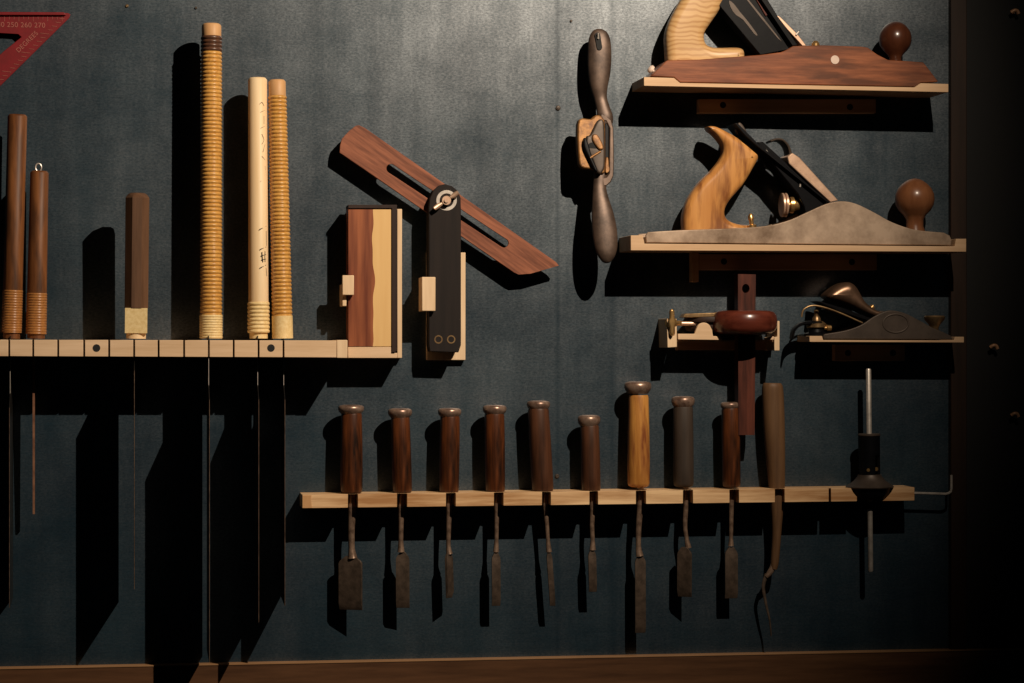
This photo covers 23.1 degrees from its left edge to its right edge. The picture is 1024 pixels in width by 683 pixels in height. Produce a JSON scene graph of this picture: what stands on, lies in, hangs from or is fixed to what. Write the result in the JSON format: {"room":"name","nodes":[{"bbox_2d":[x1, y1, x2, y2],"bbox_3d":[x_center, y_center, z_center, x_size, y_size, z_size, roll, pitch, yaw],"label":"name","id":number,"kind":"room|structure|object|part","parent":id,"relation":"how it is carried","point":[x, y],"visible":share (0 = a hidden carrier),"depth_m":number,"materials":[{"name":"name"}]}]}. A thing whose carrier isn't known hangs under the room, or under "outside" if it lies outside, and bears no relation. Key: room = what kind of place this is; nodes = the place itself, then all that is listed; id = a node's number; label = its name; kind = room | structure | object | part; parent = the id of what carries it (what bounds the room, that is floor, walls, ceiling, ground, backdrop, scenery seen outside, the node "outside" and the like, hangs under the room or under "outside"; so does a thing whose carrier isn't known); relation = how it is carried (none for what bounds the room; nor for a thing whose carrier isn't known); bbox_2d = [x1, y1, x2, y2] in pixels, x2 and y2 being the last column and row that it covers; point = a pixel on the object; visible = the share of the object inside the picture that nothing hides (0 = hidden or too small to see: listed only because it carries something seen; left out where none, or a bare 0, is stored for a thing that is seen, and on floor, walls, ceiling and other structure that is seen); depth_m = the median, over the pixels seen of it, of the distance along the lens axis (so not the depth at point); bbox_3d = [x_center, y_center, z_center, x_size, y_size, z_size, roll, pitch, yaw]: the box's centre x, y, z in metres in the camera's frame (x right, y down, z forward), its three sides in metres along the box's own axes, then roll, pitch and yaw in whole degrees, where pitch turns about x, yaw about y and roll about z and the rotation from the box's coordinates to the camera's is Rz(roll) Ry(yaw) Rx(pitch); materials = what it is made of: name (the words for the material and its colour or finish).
{"room":"woodworking shop","nodes":[
{"label":"woodworking shop","id":0,"kind":"room"},
{"bbox_2d":[0,0,1023,665],"bbox_3d":[0.132,-0.175,2.528,2.170,1.150,0.024,0,0,-9],"label":"wall","id":1,"kind":"structure","parent":0,"point":[469,92],"depth_m":2.50,"materials":[{"name":"grey paint"}]},
{"bbox_2d":[0,12,69,85],"bbox_3d":[-0.497,-0.247,2.419,0.138,0.144,0.010,0,0,-9],"label":"square","id":2,"kind":"object","parent":1,"relation":"attached to","point":[34,29],"visible":1,"depth_m":2.42,"materials":[{"name":"red"}]},
{"bbox_2d":[0,340,346,357],"bbox_3d":[-0.353,0.007,2.413,0.384,0.018,0.068,0,0,-9],"label":"rack","id":3,"kind":"object","parent":1,"relation":"attached to","point":[74,348],"visible":0.98,"depth_m":2.38,"materials":[{"name":"brown wood"}]},
{"bbox_2d":[1,114,26,607],"bbox_3d":[-0.476,0.017,2.394,0.024,0.469,0.062,0,0,-9],"label":"saw","id":4,"kind":"object","parent":3,"relation":"in","point":[12,293],"visible":1,"depth_m":2.38,"materials":[{"name":"brown wood"}]},
{"bbox_3d":[-0.479,0.123,2.393,0.001,0.257,0.062,0,0,-9],"label":"blade","id":5,"kind":"part","parent":4,"relation":"part of","materials":[{"name":"metal"}]},
{"bbox_3d":[-0.475,-0.133,2.393,0.023,0.168,0.025,0,0,-9],"label":"handle","id":6,"kind":"part","parent":4,"relation":"part of","materials":[{"name":"brown wood"}]},
{"bbox_2d":[26,163,48,513],"bbox_3d":[-0.456,-0.003,2.399,0.024,0.338,0.023,0,0,22],"label":"saw","id":7,"kind":"object","parent":3,"relation":"in","point":[36,311],"visible":1,"depth_m":2.39,"materials":[{"name":"brown wood"}]},
{"bbox_3d":[-0.461,0.081,2.408,0.002,0.172,0.008,0,0,-9],"label":"blade","id":8,"kind":"part","parent":7,"relation":"part of","materials":[{"name":"metal"}]},
{"bbox_3d":[-0.455,-0.105,2.399,0.020,0.117,0.022,0,0,-9],"label":"handle","id":9,"kind":"part","parent":7,"relation":"part of","materials":[{"name":"brown wood"}]},
{"bbox_2d":[125,193,148,588],"bbox_3d":[-0.359,0.046,2.395,0.024,0.377,0.055,0,0,-9],"label":"saw","id":10,"kind":"object","parent":3,"relation":"in","point":[136,204],"visible":1,"depth_m":2.38,"materials":[{"name":"brown wood"}]},
{"bbox_3d":[-0.359,-0.087,2.394,0.024,0.110,0.028,0,0,-9],"label":"handle","id":11,"kind":"part","parent":10,"relation":"part of","materials":[{"name":"brown wood"}]},
{"bbox_2d":[199,23,222,662],"bbox_3d":[-0.289,-0.002,2.407,0.022,0.611,0.083,0,0,-9],"label":"saw","id":12,"kind":"object","parent":3,"relation":"in","point":[211,316],"visible":1,"depth_m":2.41,"materials":[{"name":"beige wood"}]},
{"bbox_3d":[-0.292,0.149,2.407,0.001,0.309,0.082,0,0,-9],"label":"blade","id":13,"kind":"part","parent":12,"relation":"part of","materials":[{"name":"metal"}]},
{"bbox_3d":[-0.291,-0.301,2.419,0.019,0.012,0.024,0,0,-9],"label":"handle","id":14,"kind":"part","parent":12,"relation":"part of","materials":[{"name":"beige wood"}]},
{"bbox_2d":[247,77,269,621],"bbox_3d":[-0.245,0.006,2.423,0.022,0.525,0.066,0,0,-9],"label":"saw","id":15,"kind":"object","parent":3,"relation":"in","point":[258,303],"visible":1,"depth_m":2.42,"materials":[{"name":"brown wood"}]},
{"bbox_3d":[-0.247,0.132,2.423,0.001,0.274,0.066,0,0,-9],"label":"blade","id":16,"kind":"part","parent":15,"relation":"part of","materials":[{"name":"metal"}]},
{"bbox_3d":[-0.246,-0.147,2.429,0.020,0.218,0.025,0,0,-9],"label":"handle","id":17,"kind":"part","parent":15,"relation":"part of","materials":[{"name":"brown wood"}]},
{"bbox_2d":[268,79,292,605],"bbox_3d":[-0.225,0.000,2.432,0.024,0.508,0.067,0,0,-9],"label":"saw","id":18,"kind":"object","parent":3,"relation":"in","point":[282,318],"visible":1,"depth_m":2.42,"materials":[{"name":"beige wood"}]},
{"bbox_3d":[-0.228,-0.246,2.430,0.017,0.016,0.022,0,0,-9],"label":"handle","id":19,"kind":"part","parent":18,"relation":"part of","materials":[{"name":"beige wood"}]},
{"bbox_3d":[-0.223,0.124,2.432,0.001,0.259,0.066,0,0,-9],"label":"blade","id":20,"kind":"part","parent":18,"relation":"part of","materials":[{"name":"metal"}]},
{"bbox_2d":[339,209,401,357],"bbox_3d":[-0.138,-0.057,2.457,0.061,0.147,0.044,0,0,-9],"label":"holder","id":21,"kind":"object","parent":1,"relation":"attached to","point":[347,286],"visible":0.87,"depth_m":2.45,"materials":[{"name":"brown wood"}]},
{"bbox_3d":[-0.166,-0.045,2.456,0.004,0.022,0.037,0,0,-9],"label":"catch post","id":22,"kind":"part","parent":21,"relation":"part of","materials":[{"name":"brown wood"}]},
{"bbox_2d":[346,205,396,351],"bbox_3d":[-0.138,-0.061,2.455,0.048,0.144,0.027,0,0,-9],"label":"wooden block","id":23,"kind":"object","parent":21,"relation":"on","point":[371,230],"visible":0.92,"depth_m":2.44,"materials":[{"name":"brown wood"}]},
{"bbox_2d":[419,253,464,359],"bbox_3d":[-0.068,-0.035,2.470,0.047,0.107,0.040,0,0,-9],"label":"holder","id":24,"kind":"object","parent":1,"relation":"attached to","point":[426,284],"visible":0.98,"depth_m":2.48,"materials":[{"name":"brown wood"}]},
{"bbox_3d":[-0.088,-0.047,2.470,0.004,0.033,0.034,0,0,-9],"label":"catch post","id":25,"kind":"part","parent":24,"relation":"part of","materials":[{"name":"brown wood"}]},
{"bbox_2d":[339,125,558,351],"bbox_3d":[-0.061,-0.101,2.465,0.218,0.223,0.031,0,0,-9],"label":"sliding bevel","id":26,"kind":"object","parent":24,"relation":"in","point":[445,228],"visible":1,"depth_m":2.46,"materials":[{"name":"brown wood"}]},
{"bbox_2d":[436,190,456,210],"bbox_3d":[-0.064,-0.139,2.457,0.020,0.020,0.001,0,0,-9],"label":"washer","id":27,"kind":"object","parent":26,"relation":"in","point":[446,200],"depth_m":2.46,"materials":[{"name":"metal"}]},
{"bbox_3d":[-0.062,-0.139,2.471,0.218,0.146,0.004,0,0,-9],"label":"blade","id":28,"kind":"part","parent":26,"relation":"part of","materials":[{"name":"brown wood"}]},
{"bbox_2d":[0,648,1023,682],"bbox_3d":[0.134,0.362,2.515,2.170,0.090,0.014,0,0,-9],"label":"trim","id":29,"kind":"structure","parent":1,"relation":"attached to","point":[1001,666],"depth_m":2.50,"materials":[{"name":"brown wood"}]},
{"bbox_2d":[300,485,913,507],"bbox_3d":[0.098,0.155,2.495,0.617,0.015,0.038,0,0,-9],"label":"rail","id":30,"kind":"object","parent":1,"relation":"attached to","point":[899,492],"visible":0.98,"depth_m":2.48,"materials":[{"name":"brown wood"}]},
{"bbox_2d":[338,405,363,609],"bbox_3d":[-0.158,0.163,2.453,0.025,0.201,0.025,0,0,-9],"label":"chisel","id":31,"kind":"object","parent":30,"relation":"in","point":[351,444],"visible":1,"depth_m":2.45,"materials":[{"name":"brown wood"}]},
{"bbox_3d":[-0.158,0.237,2.453,0.024,0.053,0.003,0,0,17],"label":"blade","id":32,"kind":"part","parent":31,"relation":"part of","materials":[{"name":"metal"}]},
{"bbox_3d":[-0.158,0.109,2.453,0.022,0.080,0.022,0,0,-9],"label":"handle","id":33,"kind":"part","parent":31,"relation":"part of","materials":[{"name":"brown wood"}]},
{"bbox_2d":[388,408,411,607],"bbox_3d":[-0.110,0.164,2.460,0.024,0.197,0.024,0,0,-9],"label":"chisel","id":34,"kind":"object","parent":30,"relation":"in","point":[400,420],"visible":1,"depth_m":2.45,"materials":[{"name":"brown wood"}]},
{"bbox_3d":[-0.109,0.111,2.460,0.021,0.077,0.019,0,0,-9],"label":"handle","id":35,"kind":"part","parent":34,"relation":"part of","materials":[{"name":"brown wood"}]},
{"bbox_3d":[-0.107,0.235,2.460,0.013,0.055,0.003,0,0,3],"label":"blade","id":36,"kind":"part","parent":34,"relation":"part of","materials":[{"name":"brown metal"}]},
{"bbox_2d":[438,408,460,597],"bbox_3d":[-0.062,0.159,2.467,0.023,0.188,0.023,0,0,-9],"label":"chisel","id":37,"kind":"object","parent":30,"relation":"in","point":[449,453],"visible":1,"depth_m":2.46,"materials":[{"name":"brown wood"}]},
{"bbox_3d":[-0.062,0.112,2.467,0.020,0.077,0.020,0,0,-9],"label":"handle","id":38,"kind":"part","parent":37,"relation":"part of","materials":[{"name":"brown wood"}]},
{"bbox_3d":[-0.062,0.230,2.467,0.004,0.045,0.010,0,0,38],"label":"blade","id":39,"kind":"part","parent":37,"relation":"part of","materials":[{"name":"brown metal"}]},
{"bbox_2d":[483,405,505,605],"bbox_3d":[-0.017,0.162,2.474,0.023,0.199,0.024,0,0,-9],"label":"chisel","id":40,"kind":"object","parent":30,"relation":"in","point":[494,414],"visible":1,"depth_m":2.47,"materials":[{"name":"brown wood"}]},
{"bbox_3d":[-0.017,0.110,2.474,0.020,0.079,0.020,0,0,-9],"label":"handle","id":41,"kind":"part","parent":40,"relation":"part of","materials":[{"name":"brown wood"}]},
{"bbox_3d":[-0.016,0.235,2.474,0.009,0.053,0.003,0,0,-9],"label":"blade","id":42,"kind":"part","parent":40,"relation":"part of","materials":[{"name":"brown metal"}]},
{"bbox_2d":[527,400,554,605],"bbox_3d":[0.029,0.161,2.481,0.029,0.204,0.023,0,0,-9],"label":"chisel","id":43,"kind":"object","parent":30,"relation":"in","point":[538,411],"visible":1,"depth_m":2.47,"materials":[{"name":"brown wood"}]},
{"bbox_3d":[0.028,0.108,2.481,0.025,0.085,0.022,0,0,-9],"label":"handle","id":44,"kind":"part","parent":43,"relation":"part of","materials":[{"name":"brown wood"}]},
{"bbox_3d":[0.039,0.235,2.482,0.009,0.055,0.003,0,0,-9],"label":"blade","id":45,"kind":"part","parent":43,"relation":"part of","materials":[{"name":"brown metal"}]},
{"bbox_2d":[578,415,600,591],"bbox_3d":[0.077,0.161,2.488,0.023,0.176,0.023,0,0,-9],"label":"chisel","id":46,"kind":"object","parent":30,"relation":"in","point":[589,428],"visible":1,"depth_m":2.48,"materials":[{"name":"brown wood"}]},
{"bbox_3d":[0.078,0.116,2.488,0.020,0.067,0.019,0,0,-9],"label":"handle","id":47,"kind":"part","parent":46,"relation":"part of","materials":[{"name":"brown wood"}]},
{"bbox_3d":[0.080,0.228,2.488,0.009,0.043,0.003,0,0,-9],"label":"blade","id":48,"kind":"part","parent":46,"relation":"part of","materials":[{"name":"brown metal"}]},
{"bbox_2d":[624,381,650,632],"bbox_3d":[0.126,0.165,2.495,0.027,0.251,0.027,0,0,-9],"label":"chisel","id":49,"kind":"object","parent":30,"relation":"in","point":[638,455],"visible":1,"depth_m":2.49,"materials":[{"name":"brown wood"}]},
{"bbox_3d":[0.126,0.099,2.495,0.022,0.092,0.022,0,0,-9],"label":"handle","id":50,"kind":"part","parent":49,"relation":"part of","materials":[{"name":"brown wood"}]},
{"bbox_3d":[0.128,0.252,2.495,0.011,0.078,0.003,0,0,-9],"label":"blade","id":51,"kind":"part","parent":49,"relation":"part of","materials":[{"name":"grey metal"}]},
{"bbox_2d":[671,396,694,596],"bbox_3d":[0.171,0.155,2.502,0.023,0.201,0.024,0,0,-9],"label":"chisel","id":52,"kind":"object","parent":30,"relation":"in","point":[683,445],"visible":1,"depth_m":2.50,"materials":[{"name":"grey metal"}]},
{"bbox_3d":[0.172,0.105,2.502,0.020,0.081,0.020,0,0,-9],"label":"handle","id":53,"kind":"part","parent":52,"relation":"part of","materials":[{"name":"brown wood"}]},
{"bbox_3d":[0.173,0.231,2.502,0.015,0.050,0.003,0,0,26],"label":"blade","id":54,"kind":"part","parent":52,"relation":"part of","materials":[{"name":"brown metal"}]},
{"bbox_2d":[720,402,740,597],"bbox_3d":[0.219,0.159,2.509,0.020,0.197,0.019,0,0,-9],"label":"chisel","id":55,"kind":"object","parent":30,"relation":"in","point":[731,467],"visible":1,"depth_m":2.50,"materials":[{"name":"brown wood"}]},
{"bbox_3d":[0.220,0.107,2.509,0.019,0.080,0.018,0,0,-9],"label":"handle","id":56,"kind":"part","parent":55,"relation":"part of","materials":[{"name":"brown wood"}]},
{"bbox_3d":[0.220,0.232,2.509,0.013,0.052,0.003,0,0,-9],"label":"blade","id":57,"kind":"part","parent":55,"relation":"part of","materials":[{"name":"brown metal"}]},
{"bbox_2d":[762,383,784,635],"bbox_3d":[0.263,0.169,2.517,0.024,0.255,0.020,0,0,-9],"label":"knife","id":58,"kind":"object","parent":30,"relation":"in","point":[773,413],"visible":1,"depth_m":2.51,"materials":[{"name":"brown wood"}]},
{"bbox_3d":[0.257,0.265,2.516,0.011,0.063,0.002,0,0,-14],"label":"blade","id":59,"kind":"part","parent":58,"relation":"part of","materials":[{"name":"metal"}]},
{"bbox_2d":[845,369,893,571],"bbox_3d":[0.361,0.130,2.525,0.049,0.205,0.049,0,0,-9],"label":"tool","id":60,"kind":"object","parent":30,"relation":"in","point":[869,486],"visible":1,"depth_m":2.52,"materials":[{"name":"metal"}]},
{"bbox_3d":[0.361,0.130,2.525,0.008,0.205,0.005,0,0,-9],"label":"rod","id":61,"kind":"part","parent":60,"relation":"part of","materials":[{"name":"metal"}]},
{"bbox_2d":[914,475,952,494],"bbox_3d":[0.424,0.146,2.542,0.050,0.021,0.002,0,0,-9],"label":"key","id":62,"kind":"object","parent":30,"relation":"in","point":[951,476],"visible":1,"depth_m":2.54,"materials":[{"name":"metal"}]},
{"bbox_2d":[658,319,778,350],"bbox_3d":[0.209,-0.007,2.510,0.118,0.032,0.042,0,0,-9],"label":"holder","id":63,"kind":"object","parent":1,"relation":"attached to","point":[703,338],"visible":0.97,"depth_m":2.50,"materials":[{"name":"brown wood"}]},
{"bbox_3d":[0.156,-0.008,2.502,0.010,0.029,0.042,0,0,-9],"label":"plate","id":64,"kind":"part","parent":63,"relation":"part of","materials":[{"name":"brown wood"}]},
{"bbox_2d":[665,274,777,434],"bbox_3d":[0.210,0.013,2.501,0.110,0.161,0.066,0,0,8],"label":"gauge","id":65,"kind":"object","parent":63,"relation":"on","point":[744,322],"visible":1,"depth_m":2.50,"materials":[{"name":"brown wood"}]},
{"bbox_3d":[0.188,-0.026,2.498,0.039,0.005,0.017,0,0,-9],"label":"wear plate","id":66,"kind":"part","parent":65,"relation":"part of","materials":[{"name":"gold metal"}]},
{"bbox_3d":[0.214,0.004,2.513,0.106,0.010,0.037,0,0,-9],"label":"board","id":67,"kind":"part","parent":63,"relation":"part of","materials":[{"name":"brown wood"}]},
{"bbox_3d":[0.262,-0.006,2.518,0.005,0.030,0.042,0,0,-9],"label":"plate","id":68,"kind":"part","parent":63,"relation":"part of","materials":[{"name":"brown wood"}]},
{"bbox_2d":[632,77,947,113],"bbox_3d":[0.279,-0.245,2.511,0.311,0.030,0.060,0,0,-9],"label":"shelf","id":69,"kind":"object","parent":1,"relation":"attached to","point":[645,84],"visible":1,"depth_m":2.52,"materials":[{"name":"brown wood"}]},
{"bbox_2d":[646,0,937,86],"bbox_3d":[0.279,-0.311,2.510,0.294,0.111,0.046,0,0,-9],"label":"plane","id":70,"kind":"object","parent":69,"relation":"on","point":[780,56],"visible":0.98,"depth_m":2.49,"materials":[{"name":"wood"}]},
{"bbox_3d":[0.387,-0.303,2.527,0.033,0.040,0.033,0,0,-9],"label":"knob","id":71,"kind":"part","parent":70,"relation":"part of","materials":[{"name":"brown wood"}]},
{"bbox_2d":[619,235,965,281],"bbox_3d":[0.282,-0.082,2.512,0.343,0.044,0.060,0,0,-9],"label":"shelf","id":72,"kind":"object","parent":1,"relation":"attached to","point":[863,257],"visible":0.95,"depth_m":2.52,"materials":[{"name":"brown wood"}]},
{"bbox_2d":[638,122,950,245],"bbox_3d":[0.283,-0.158,2.510,0.313,0.122,0.047,0,0,-9],"label":"plane","id":73,"kind":"object","parent":72,"relation":"on","point":[818,221],"visible":0.96,"depth_m":2.49,"materials":[{"name":"metal"}]},
{"bbox_3d":[0.229,-0.211,2.500,0.012,0.015,0.008,0,0,-9],"label":"lateral lever","id":74,"kind":"part","parent":73,"relation":"part of","materials":[{"name":"metal"}]},
{"bbox_3d":[0.268,-0.193,2.508,0.023,0.020,0.022,0,0,-9],"label":"cam lever","id":75,"kind":"part","parent":73,"relation":"part of","materials":[{"name":"metal"}]},
{"bbox_3d":[0.407,-0.137,2.530,0.040,0.056,0.040,0,0,-9],"label":"knob","id":76,"kind":"part","parent":73,"relation":"part of","materials":[{"name":"brown wood"}]},
{"bbox_2d":[797,336,963,360],"bbox_3d":[0.373,0.007,2.532,0.160,0.025,0.047,0,0,-9],"label":"shelf","id":77,"kind":"object","parent":1,"relation":"attached to","point":[840,352],"visible":0.97,"depth_m":2.54,"materials":[{"name":"brown wood"}]},
{"bbox_2d":[789,282,951,339],"bbox_3d":[0.360,-0.031,2.527,0.164,0.058,0.039,0,0,-9],"label":"plane","id":78,"kind":"object","parent":77,"relation":"on","point":[870,323],"visible":0.98,"depth_m":2.51,"materials":[{"name":"metal"}]},
{"bbox_3d":[0.295,-0.012,2.514,0.031,0.018,0.014,0,0,-9],"label":"throat lever","id":79,"kind":"part","parent":78,"relation":"part of","materials":[{"name":"metal"}]},
{"bbox_3d":[0.307,-0.026,2.517,0.009,0.013,0.009,0,0,-9],"label":"adjuster post","id":80,"kind":"part","parent":78,"relation":"part of","materials":[{"name":"gold metal"}]},
{"bbox_3d":[0.429,-0.018,2.537,0.021,0.018,0.021,0,0,-9],"label":"knob","id":81,"kind":"part","parent":78,"relation":"part of","materials":[{"name":"gold metal"}]},
{"bbox_2d":[948,0,966,648],"bbox_3d":[0.457,-0.216,2.566,0.017,1.068,0.010,0,0,-9],"label":"trim","id":82,"kind":"structure","parent":1,"relation":"attached to","point":[957,9],"depth_m":2.56,"materials":[{"name":"brown wood"}]},
{"bbox_2d":[989,344,998,349],"bbox_3d":[0.494,0.005,2.566,0.010,0.006,0.012,0,0,-9],"label":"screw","id":83,"kind":"object","parent":1,"relation":"attached to","point":[991,346],"visible":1,"depth_m":2.56,"materials":[{"name":"orange metal"}]},
{"bbox_2d":[1010,8,1019,13],"bbox_3d":[0.516,-0.339,2.569,0.010,0.006,0.012,0,0,-9],"label":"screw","id":84,"kind":"object","parent":1,"relation":"attached to","point":[1012,11],"visible":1,"depth_m":2.56,"materials":[{"name":"orange metal"}]},
{"bbox_2d":[1010,412,1019,417],"bbox_3d":[0.516,0.075,2.569,0.010,0.006,0.012,0,0,-9],"label":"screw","id":85,"kind":"object","parent":1,"relation":"attached to","point":[1012,414],"visible":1,"depth_m":2.56,"materials":[{"name":"orange metal"}]},
{"bbox_3d":[0.086,-0.303,2.498,0.008,0.006,0.036,0,0,-9],"label":"nail","id":86,"kind":"object","parent":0,"visible":0},
{"bbox_2d":[576,29,617,262],"bbox_3d":[0.084,-0.194,2.477,0.039,0.234,0.036,0,0,-9],"label":"spokeshave","id":87,"kind":"object","parent":86,"relation":"hanging from","point":[595,135],"visible":1,"depth_m":2.47,"materials":[{"name":"metal"}]},
{"bbox_3d":[0.088,-0.263,2.488,0.025,0.096,0.017,0,0,-9],"label":"handle","id":88,"kind":"part","parent":87,"relation":"part of","materials":[{"name":"metal"}]},
{"bbox_3d":[0.091,-0.126,2.472,0.025,0.098,0.024,0,0,-9],"label":"handle","id":89,"kind":"part","parent":87,"relation":"part of","materials":[{"name":"metal"}]},
{"bbox_3d":[0.093,-0.190,2.483,0.015,0.072,0.019,0,0,-9],"label":"frame","id":90,"kind":"part","parent":87,"relation":"part of","materials":[{"name":"metal"}]}
]}

